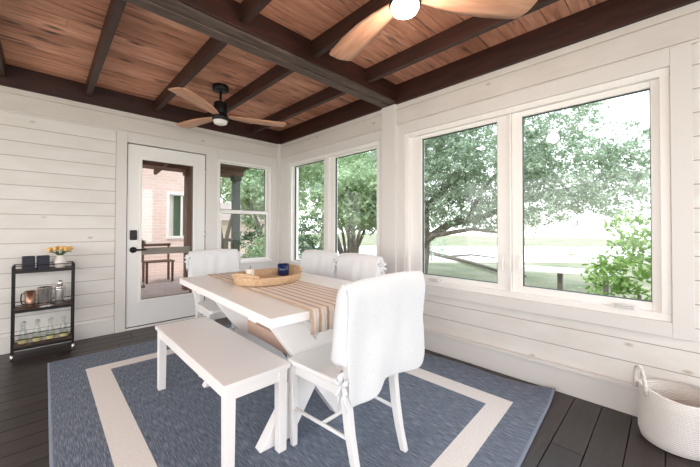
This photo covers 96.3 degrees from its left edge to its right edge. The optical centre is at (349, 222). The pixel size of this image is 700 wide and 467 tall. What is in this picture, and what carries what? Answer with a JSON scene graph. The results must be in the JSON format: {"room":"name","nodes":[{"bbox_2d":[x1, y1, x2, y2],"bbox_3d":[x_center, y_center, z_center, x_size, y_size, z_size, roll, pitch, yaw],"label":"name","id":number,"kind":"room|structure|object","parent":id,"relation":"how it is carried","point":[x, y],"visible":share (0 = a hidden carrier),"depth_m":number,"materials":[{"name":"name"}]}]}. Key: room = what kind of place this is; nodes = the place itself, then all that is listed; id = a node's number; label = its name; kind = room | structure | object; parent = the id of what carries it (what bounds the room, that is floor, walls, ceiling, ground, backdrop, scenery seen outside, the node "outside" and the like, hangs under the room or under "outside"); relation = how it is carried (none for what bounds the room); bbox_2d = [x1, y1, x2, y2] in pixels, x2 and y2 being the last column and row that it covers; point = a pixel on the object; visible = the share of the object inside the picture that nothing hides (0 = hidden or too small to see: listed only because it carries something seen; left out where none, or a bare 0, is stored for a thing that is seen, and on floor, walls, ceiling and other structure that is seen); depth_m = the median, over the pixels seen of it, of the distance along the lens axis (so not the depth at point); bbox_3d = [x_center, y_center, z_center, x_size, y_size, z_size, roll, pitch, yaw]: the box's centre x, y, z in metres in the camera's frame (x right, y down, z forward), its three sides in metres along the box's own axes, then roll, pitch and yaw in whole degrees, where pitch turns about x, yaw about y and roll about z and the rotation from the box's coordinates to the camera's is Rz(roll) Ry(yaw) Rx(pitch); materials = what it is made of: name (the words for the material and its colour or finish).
{"room":"sunroom","nodes":[
{"label":"sunroom","id":0,"kind":"room"},
{"bbox_2d":[0,111,205,337],"bbox_3d":[-2.898,-0.130,3.140,5.250,2.620,0.140,1,-1,-44],"label":"wall","id":1,"kind":"structure","parent":0,"point":[58,178],"depth_m":3.07,"materials":[{"name":"beige wood"}]},
{"bbox_2d":[0,319,113,354],"bbox_3d":[-3.590,1.092,2.332,2.958,0.150,0.027,1,-1,-44],"label":"baseboard","id":2,"kind":"structure","parent":1,"relation":"attached to","point":[94,329],"depth_m":3.16,"materials":[{"name":"white wood"}]},
{"bbox_2d":[0,85,277,158],"bbox_3d":[-2.857,-1.114,3.070,4.990,0.225,0.034,1,-1,-44],"label":"trim","id":3,"kind":"structure","parent":1,"relation":"attached to","point":[12,100],"depth_m":3.39,"materials":[{"name":"white wood"}]},
{"bbox_2d":[125,143,205,330],"bbox_3d":[-2.179,0.152,3.761,0.844,2.075,0.176,1,-1,-44],"label":"door","id":4,"kind":"structure","parent":1,"relation":"in","point":[147,312],"depth_m":3.59,"materials":[{"name":"white paint"}]},
{"bbox_2d":[141,167,191,291],"bbox_3d":[-2.289,0.161,3.863,0.800,2.060,0.025,1,-1,-44],"label":"screen door","id":5,"kind":"structure","parent":1,"relation":"in","point":[182,249],"depth_m":3.96,"materials":[{"name":"grey"}]},
{"bbox_2d":[114,131,276,332],"bbox_3d":[-1.797,0.105,4.098,2.050,2.180,0.030,1,-1,-44],"label":"trim","id":6,"kind":"structure","parent":1,"relation":"attached to","point":[122,138],"depth_m":3.87,"materials":[{"name":"white wood"}]},
{"bbox_2d":[142,160,249,177],"bbox_3d":[-3.930,-1.171,4.030,6.000,0.440,2.560,1,-1,-44],"label":"porch roof","id":7,"kind":"structure","parent":1,"relation":"attached to","point":[227,171],"depth_m":5.99,"materials":[{"name":"brown wood"}]},
{"bbox_2d":[217,159,271,263],"bbox_3d":[-1.506,-0.139,4.455,0.800,1.410,0.170,1,-1,-44],"label":"window","id":8,"kind":"structure","parent":1,"relation":"in","point":[267,170],"depth_m":4.57,"materials":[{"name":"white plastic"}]},
{"bbox_2d":[276,144,280,267],"bbox_3d":[-1.084,0.004,4.783,0.075,2.405,0.050,1,-1,-44],"label":"trim","id":9,"kind":"structure","parent":1,"relation":"attached to","point":[278,145],"depth_m":4.76,"materials":[{"name":"white wood"}]},
{"bbox_2d":[0,0,699,143],"bbox_3d":[-0.621,-1.393,0.835,5.250,0.285,6.640,1,-1,-44],"label":"ceiling","id":10,"kind":"structure","parent":0,"point":[275,62],"depth_m":2.50,"materials":[{"name":"brown wood"}]},
{"bbox_2d":[168,83,285,127],"bbox_3d":[-1.378,-1.211,3.330,1.216,0.407,1.120,1,-1,-44],"label":"ceiling fan","id":11,"kind":"object","parent":10,"relation":"hanging from","point":[219,117],"visible":1,"depth_m":3.19,"materials":[{"name":"brown wood"}]},
{"bbox_2d":[329,0,536,60],"bbox_3d":[0.175,-1.230,1.590,1.216,0.407,1.123,1,-1,-44],"label":"ceiling fan","id":12,"kind":"object","parent":10,"relation":"hanging from","point":[364,32],"visible":1,"depth_m":1.65,"materials":[{"name":"brown wood"}]},
{"bbox_2d":[0,316,699,466],"bbox_3d":[-0.628,1.183,0.701,5.110,0.060,6.500,1,-1,-44],"label":"floor","id":13,"kind":"structure","parent":0,"point":[574,431],"depth_m":1.81,"materials":[{"name":"brown wood"}]},
{"bbox_2d":[10,261,74,360],"bbox_3d":[-2.805,0.775,2.877,0.414,0.804,0.242,1,-1,-44],"label":"bar cart","id":14,"kind":"object","parent":13,"relation":"on","point":[14,347],"visible":0.96,"depth_m":2.82,"materials":[{"name":"black metal"}]},
{"bbox_2d":[18,321,27,344],"bbox_3d":[-2.896,0.975,2.780,0.066,0.210,0.066,1,-1,-44],"label":"glass bottle","id":15,"kind":"object","parent":14,"relation":"on","point":[22,322],"visible":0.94,"depth_m":2.77,"materials":[{"name":"beige"}]},
{"bbox_2d":[20,290,35,308],"bbox_3d":[-2.870,0.685,2.803,0.072,0.150,0.089,0,-1,13],"label":"copper mug","id":16,"kind":"object","parent":14,"relation":"on","point":[29,296],"visible":1,"depth_m":2.79,"materials":[{"name":"brown metal"}]},
{"bbox_2d":[22,256,34,270],"bbox_3d":[-2.870,0.359,2.798,0.078,0.122,0.078,0,-1,40],"label":"candle holder","id":17,"kind":"object","parent":14,"relation":"on","point":[26,260],"visible":1,"depth_m":2.77,"materials":[{"name":"black ceramic"}]},
{"bbox_2d":[32,319,41,341],"bbox_3d":[-2.834,0.976,2.841,0.066,0.210,0.066,1,-1,-44],"label":"glass bottle","id":18,"kind":"object","parent":14,"relation":"on","point":[36,320],"visible":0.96,"depth_m":2.83,"materials":[{"name":"beige"}]},
{"bbox_2d":[13,334,71,348],"bbox_3d":[-2.810,1.086,2.877,0.392,0.010,0.190,1,-1,-44],"label":"shelf","id":19,"kind":"object","parent":14,"relation":"attached to","point":[40,343],"depth_m":2.83,"materials":[{"name":"brown"}]},
{"bbox_2d":[14,301,71,310],"bbox_3d":[-2.809,0.766,2.881,0.392,0.010,0.190,1,-1,-44],"label":"shelf","id":20,"kind":"object","parent":14,"relation":"attached to","point":[67,303],"depth_m":2.83,"materials":[{"name":"brown"}]},
{"bbox_2d":[37,255,49,269],"bbox_3d":[-2.803,0.360,2.864,0.078,0.122,0.078,0,-1,40],"label":"candle holder","id":21,"kind":"object","parent":14,"relation":"on","point":[42,259],"visible":0.99,"depth_m":2.84,"materials":[{"name":"black ceramic"}]},
{"bbox_2d":[15,266,71,270],"bbox_3d":[-2.808,0.426,2.886,0.392,0.010,0.190,1,-1,-44],"label":"shelf","id":22,"kind":"object","parent":14,"relation":"attached to","point":[65,268],"depth_m":2.87,"materials":[{"name":"brown"}]},
{"bbox_2d":[36,286,52,306],"bbox_3d":[-2.808,0.675,2.884,0.105,0.172,0.105,0,-1,1],"label":"ice bucket","id":23,"kind":"object","parent":14,"relation":"on","point":[44,293],"visible":0.98,"depth_m":2.85,"materials":[{"name":"silver metal"}]},
{"bbox_2d":[45,317,54,339],"bbox_3d":[-2.771,0.977,2.902,0.066,0.210,0.066,1,-1,-44],"label":"glass bottle","id":24,"kind":"object","parent":14,"relation":"on","point":[51,318],"visible":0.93,"depth_m":2.89,"materials":[{"name":"beige"}]},
{"bbox_2d":[54,280,65,304],"bbox_3d":[-2.728,0.650,2.949,0.080,0.224,0.080,1,-1,-44],"label":"cocktail shaker","id":25,"kind":"object","parent":14,"relation":"on","point":[60,288],"visible":1,"depth_m":2.92,"materials":[{"name":"silver metal"}]},
{"bbox_2d":[53,255,66,267],"bbox_3d":[-2.735,0.363,2.958,0.100,0.118,0.100,1,-1,-44],"label":"flower vase","id":26,"kind":"object","parent":14,"relation":"on","point":[58,259],"visible":0.94,"depth_m":2.93,"materials":[{"name":"white ceramic"}]},
{"bbox_2d":[46,245,72,254],"bbox_3d":[-2.738,0.269,2.960,0.189,0.110,0.148,1,-1,-44],"label":"tulip bouquet","id":27,"kind":"object","parent":26,"relation":"on","point":[63,248],"visible":1,"depth_m":2.94,"materials":[{"name":"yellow plant"}]},
{"bbox_2d":[59,315,67,336],"bbox_3d":[-2.708,0.978,2.964,0.066,0.210,0.066,1,-1,-44],"label":"glass bottle","id":28,"kind":"object","parent":14,"relation":"on","point":[63,316],"visible":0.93,"depth_m":2.95,"materials":[{"name":"beige"}]},
{"bbox_2d":[47,324,554,466],"bbox_3d":[-0.504,1.150,2.323,2.496,0.047,3.218,1,-1,-44],"label":"rug","id":29,"kind":"object","parent":13,"relation":"on","point":[107,408],"visible":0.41,"depth_m":1.84,"materials":[{"name":"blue fabric"}]},
{"bbox_2d":[193,290,235,331],"bbox_3d":[-1.152,0.728,2.880,0.443,0.885,0.502,1,-1,-44],"label":"dining chair","id":30,"kind":"object","parent":29,"relation":"on","point":[210,309],"visible":0.27,"depth_m":2.75,"materials":[{"name":"white wood"}]},
{"bbox_2d":[184,249,241,276],"bbox_3d":[-1.311,0.440,3.046,0.534,0.371,0.113,1,-1,-44],"label":"chair cover","id":31,"kind":"object","parent":30,"relation":"attached to","point":[208,261],"visible":0.73,"depth_m":3.00,"materials":[{"name":"white fabric"}]},
{"bbox_2d":[155,316,290,466],"bbox_3d":[-0.836,0.938,1.899,0.344,0.440,1.173,1,-1,-44],"label":"bench","id":32,"kind":"object","parent":29,"relation":"on","point":[231,364],"visible":1,"depth_m":1.61,"materials":[{"name":"white wood"}]},
{"bbox_2d":[179,272,351,452],"bbox_3d":[-0.483,0.787,2.118,0.873,0.750,1.412,1,-1,-42],"label":"dining table","id":33,"kind":"object","parent":29,"relation":"on","point":[277,326],"visible":0.44,"depth_m":1.76,"materials":[{"name":"white wood"}]},
{"bbox_2d":[208,271,337,334],"bbox_3d":[-0.508,0.479,2.093,0.408,0.146,1.447,1,-1,-42],"label":"table runner","id":34,"kind":"object","parent":33,"relation":"on","point":[320,300],"visible":0.53,"depth_m":1.72,"materials":[{"name":"beige fabric"}]},
{"bbox_2d":[231,264,301,286],"bbox_3d":[-0.565,0.360,2.193,0.420,0.086,0.554,0,-1,26],"label":"wicker tray","id":35,"kind":"object","parent":34,"relation":"on","point":[261,277],"visible":0.9,"depth_m":2.02,"materials":[{"name":"beige wicker"}]},
{"bbox_2d":[246,266,253,274],"bbox_3d":[-0.713,0.348,2.237,0.056,0.085,0.056,1,-1,-44],"label":"candle","id":36,"kind":"object","parent":35,"relation":"on","point":[250,271],"visible":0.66,"depth_m":2.22,"materials":[{"name":"beige wax"}]},
{"bbox_2d":[277,263,288,275],"bbox_3d":[-0.503,0.351,2.366,0.088,0.084,0.088,1,-1,-44],"label":"tumbler","id":37,"kind":"object","parent":35,"relation":"on","point":[282,268],"visible":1,"depth_m":2.33,"materials":[{"name":"blue glass"}]},
{"bbox_2d":[303,320,310,331],"bbox_3d":[-0.094,0.724,2.420,0.502,0.885,0.443,1,-1,-44],"label":"dining chair","id":38,"kind":"object","parent":29,"relation":"on","point":[307,323],"visible":0.03,"depth_m":2.30,"materials":[{"name":"white wood"}]},
{"bbox_2d":[334,253,386,281],"bbox_3d":[0.069,0.438,2.583,0.113,0.371,0.534,1,-1,-44],"label":"chair cover","id":39,"kind":"object","parent":38,"relation":"on","point":[352,267],"visible":0.56,"depth_m":2.55,"materials":[{"name":"white fabric"}]},
{"bbox_2d":[288,342,407,466],"bbox_3d":[-0.003,0.714,1.636,0.502,0.885,0.443,-1,-1,44],"label":"dining chair","id":40,"kind":"object","parent":29,"relation":"on","point":[314,365],"visible":0.43,"depth_m":1.59,"materials":[{"name":"white wood"}]},
{"bbox_2d":[330,270,424,414],"bbox_3d":[0.158,0.496,1.468,0.127,0.514,0.641,-1,-1,44],"label":"chair cover","id":41,"kind":"object","parent":40,"relation":"on","point":[378,334],"visible":1,"depth_m":1.36,"materials":[{"name":"white fabric"}]},
{"bbox_3d":[-0.465,0.728,2.798,0.502,0.885,0.443,1,-1,-44],"label":"dining chair","id":42,"kind":"object","parent":29,"relation":"on","visible":0},
{"bbox_2d":[299,250,337,277],"bbox_3d":[-0.301,0.442,2.962,0.113,0.371,0.534,1,-1,-44],"label":"chair cover","id":43,"kind":"object","parent":42,"relation":"on","point":[318,262],"visible":0.59,"depth_m":2.90,"materials":[{"name":"white fabric"}]},
{"bbox_2d":[633,364,699,460],"bbox_3d":[1.728,0.972,1.662,0.304,0.399,0.304,1,-1,-28],"label":"rope basket","id":44,"kind":"object","parent":13,"relation":"on","point":[668,411],"visible":1,"depth_m":1.61,"materials":[{"name":"white fabric"}]},
{"bbox_2d":[423,42,699,386],"bbox_3d":[1.250,-0.128,2.556,0.140,2.620,6.500,1,-1,-44],"label":"wall","id":45,"kind":"structure","parent":0,"point":[612,352],"depth_m":2.07,"materials":[{"name":"beige wood"}]},
{"bbox_2d":[289,141,378,265],"bbox_3d":[-0.250,-0.144,4.041,0.165,1.485,1.740,1,-1,-44],"label":"window","id":46,"kind":"structure","parent":45,"relation":"in","point":[330,160],"depth_m":4.03,"materials":[{"name":"white plastic"}]},
{"bbox_2d":[381,104,396,273],"bbox_3d":[0.414,-0.108,3.270,0.055,2.215,0.180,1,-1,-44],"label":"trim","id":47,"kind":"structure","parent":45,"relation":"attached to","point":[389,127],"depth_m":3.24,"materials":[{"name":"white wood"}]},
{"bbox_2d":[280,43,694,341],"bbox_3d":[0.435,-0.158,3.268,0.028,1.665,4.243,1,-1,-44],"label":"trim","id":48,"kind":"structure","parent":45,"relation":"attached to","point":[679,59],"depth_m":1.97,"materials":[{"name":"white wood"}]},
{"bbox_2d":[280,1,699,158],"bbox_3d":[1.166,-1.111,2.533,0.034,0.225,6.370,1,-1,-44],"label":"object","id":49,"kind":"structure","parent":45,"relation":"attached to","point":[678,27],"depth_m":2.28,"materials":[{"name":"white wood"}]},
{"bbox_2d":[424,328,637,416],"bbox_3d":[1.163,1.086,2.493,0.045,0.190,6.350,1,-1,-44],"label":"baseboard","id":50,"kind":"structure","parent":45,"relation":"attached to","point":[613,393],"depth_m":2.26,"materials":[{"name":"white wood"}]},
{"bbox_2d":[405,67,671,321],"bbox_3d":[1.241,-0.161,2.519,0.165,1.485,1.870,1,-1,-44],"label":"window","id":51,"kind":"structure","parent":45,"relation":"in","point":[510,282],"depth_m":2.41,"materials":[{"name":"white plastic"}]},
{"label":"outside","id":52,"kind":"structure","parent":0,"visible":0},
{"bbox_2d":[241,233,650,299],"bbox_3d":[0.213,1.988,21.188,90.000,0.120,90.000,1,-1,-44],"label":"lawn","id":53,"kind":"structure","parent":52,"point":[571,282],"depth_m":13.52,"materials":[{"name":"green plant"}]},
{"bbox_2d":[141,168,183,276],"bbox_3d":[-6.184,-0.727,7.039,5.400,4.900,2.300,1,-1,-44],"label":"brick house","id":54,"kind":"structure","parent":53,"relation":"on","point":[162,202],"depth_m":7.60,"materials":[{"name":"pink brick"}]},
{"bbox_2d":[169,195,173,235],"bbox_3d":[-4.318,-0.184,7.984,0.580,1.030,0.046,1,-1,-44],"label":"curtain","id":55,"kind":"object","parent":54,"relation":"hanging from","point":[171,209],"depth_m":7.84,"materials":[{"name":"white fabric"}]},
{"bbox_2d":[141,273,188,298],"bbox_3d":[-4.550,1.454,4.550,5.900,0.480,4.210,1,-1,-44],"label":"porch deck","id":56,"kind":"object","parent":53,"relation":"on","point":[157,286],"depth_m":6.01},
{"bbox_2d":[141,243,174,283],"bbox_3d":[-4.072,0.843,6.645,0.560,0.800,0.365,1,-1,-44],"label":"chair","id":57,"kind":"object","parent":56,"relation":"on","point":[167,260],"visible":0.73,"depth_m":6.67,"materials":[{"name":"brown wood"}]},
{"bbox_2d":[182,170,189,289],"bbox_3d":[-3.023,0.127,5.871,0.170,2.218,0.170,1,-1,-44],"label":"porch post","id":58,"kind":"object","parent":56,"relation":"on","point":[186,173],"visible":0.45,"depth_m":5.81,"materials":[{"name":"brown"}]},
{"bbox_2d":[230,175,241,250],"bbox_3d":[-2.373,0.137,6.508,0.170,2.218,0.170,1,-1,-44],"label":"porch post","id":59,"kind":"object","parent":56,"relation":"on","point":[235,218],"visible":0.52,"depth_m":6.46,"materials":[{"name":"grey wood"}]},
{"bbox_3d":[-4.166,0.109,4.751,0.170,2.218,0.170,1,-1,-44],"label":"porch post","id":60,"kind":"object","parent":56,"relation":"on","visible":0},
{"bbox_2d":[141,238,232,287],"bbox_3d":[-4.491,0.688,4.426,5.793,0.810,0.060,1,-1,-44],"label":"porch railing","id":61,"kind":"object","parent":60,"relation":"attached to","point":[222,239],"visible":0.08,"depth_m":5.36,"materials":[{"name":"brown"}]},
{"bbox_2d":[220,171,257,248],"bbox_3d":[-4.971,-1.534,13.168,4.182,6.761,5.306,0,-1,10],"label":"oak tree","id":62,"kind":"object","parent":53,"relation":"on","point":[224,245],"visible":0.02,"depth_m":13.83,"materials":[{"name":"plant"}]},
{"bbox_2d":[220,202,264,253],"bbox_3d":[-7.710,0.298,20.443,6.400,3.200,5.200,1,-1,-44],"label":"house","id":63,"kind":"structure","parent":53,"relation":"on","point":[225,218],"depth_m":18.86,"materials":[{"name":"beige brick"}]},
{"bbox_2d":[230,224,264,257],"bbox_3d":[-3.300,0.855,11.032,1.575,1.859,1.603,1,-1,-44],"label":"shrub","id":64,"kind":"object","parent":53,"relation":"on","point":[246,236],"visible":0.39,"depth_m":10.84,"materials":[{"name":"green plant"}]},
{"bbox_2d":[245,229,264,257],"bbox_3d":[-2.313,0.971,8.351,1.150,1.641,1.215,1,-1,-44],"label":"shrub","id":65,"kind":"object","parent":53,"relation":"on","point":[252,252],"visible":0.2,"depth_m":8.22,"materials":[{"name":"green plant"}]},
{"bbox_2d":[220,156,352,238],"bbox_3d":[-2.468,-0.610,10.269,4.130,4.808,3.944,1,-1,-44],"label":"oak tree","id":66,"kind":"object","parent":53,"relation":"on","point":[249,196],"visible":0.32,"depth_m":9.86,"materials":[{"name":"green plant"}]},
{"bbox_2d":[253,161,323,219],"bbox_3d":[-2.742,-0.889,14.820,4.603,5.516,3.758,1,-1,-44],"label":"oak tree","id":67,"kind":"object","parent":53,"relation":"on","point":[302,207],"visible":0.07,"depth_m":15.28,"materials":[{"name":"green plant"}]},
{"bbox_2d":[298,214,323,257],"bbox_3d":[-1.049,0.766,7.848,1.120,1.963,1.190,0,-1,21],"label":"shrub","id":68,"kind":"object","parent":53,"relation":"on","point":[310,242],"visible":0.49,"depth_m":7.79,"materials":[{"name":"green plant"}]},
{"bbox_2d":[298,215,323,258],"bbox_3d":[-1.401,0.743,12.083,2.098,2.120,1.653,0,-1,-1],"label":"shrub","id":69,"kind":"object","parent":53,"relation":"on","point":[317,225],"visible":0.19,"depth_m":12.03,"materials":[{"name":"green plant"}]},
{"bbox_2d":[300,171,323,249],"bbox_3d":[-1.946,-2.289,21.146,5.376,8.472,7.091,0,-1,14],"label":"oak tree","id":70,"kind":"object","parent":53,"relation":"on","point":[315,187],"visible":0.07,"depth_m":20.30,"materials":[{"name":"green plant"}]},
{"bbox_2d":[300,158,376,254],"bbox_3d":[-0.018,-0.095,9.234,3.671,3.808,3.572,1,-1,-44],"label":"oak tree","id":71,"kind":"object","parent":53,"relation":"on","point":[357,193],"visible":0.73,"depth_m":8.16,"materials":[{"name":"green plant"}]},
{"bbox_2d":[323,151,376,252],"bbox_3d":[0.767,-1.031,14.061,3.987,5.793,4.794,0,-1,2],"label":"oak tree","id":72,"kind":"object","parent":53,"relation":"on","point":[354,240],"visible":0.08,"depth_m":13.45,"materials":[{"name":"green plant"}]},
{"bbox_2d":[298,246,650,262],"bbox_3d":[14.023,1.942,20.811,35.968,0.029,12.305,0,-1,0],"label":"driveway","id":73,"kind":"structure","parent":53,"relation":"on","point":[533,254],"depth_m":19.62,"materials":[{"name":"grey concrete"}]},
{"bbox_2d":[429,221,451,259],"bbox_3d":[3.973,0.773,15.476,2.010,2.177,2.376,0,-1,32],"label":"tree","id":74,"kind":"object","parent":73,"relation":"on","point":[443,244],"visible":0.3,"depth_m":15.04,"materials":[{"name":"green plant"}]},
{"bbox_2d":[431,251,526,277],"bbox_3d":[6.046,1.696,15.103,2.293,0.270,10.316,0,-1,-5],"label":"fallen branch","id":75,"kind":"object","parent":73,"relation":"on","point":[452,257],"visible":0.7,"depth_m":15.04,"materials":[{"name":"brown wood"}]},
{"bbox_2d":[356,99,649,273],"bbox_3d":[3.866,-1.188,9.068,8.142,6.008,4.110,0,-1,28],"label":"oak tree","id":76,"kind":"object","parent":53,"relation":"on","point":[439,159],"visible":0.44,"depth_m":7.68,"materials":[{"name":"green plant"}]},
{"bbox_2d":[525,265,624,293],"bbox_3d":[3.014,1.183,4.529,1.423,1.060,0.220,0,-1,30],"label":"fence","id":77,"kind":"object","parent":53,"relation":"on","point":[559,270],"visible":0.16,"depth_m":4.49,"materials":[{"name":"white paint"}]},
{"bbox_2d":[567,209,650,300],"bbox_3d":[2.903,0.781,3.153,1.061,1.884,1.002,0,-1,18],"label":"shrub","id":78,"kind":"object","parent":53,"relation":"on","point":[619,262],"visible":0.38,"depth_m":3.19,"materials":[{"name":"green plant"}]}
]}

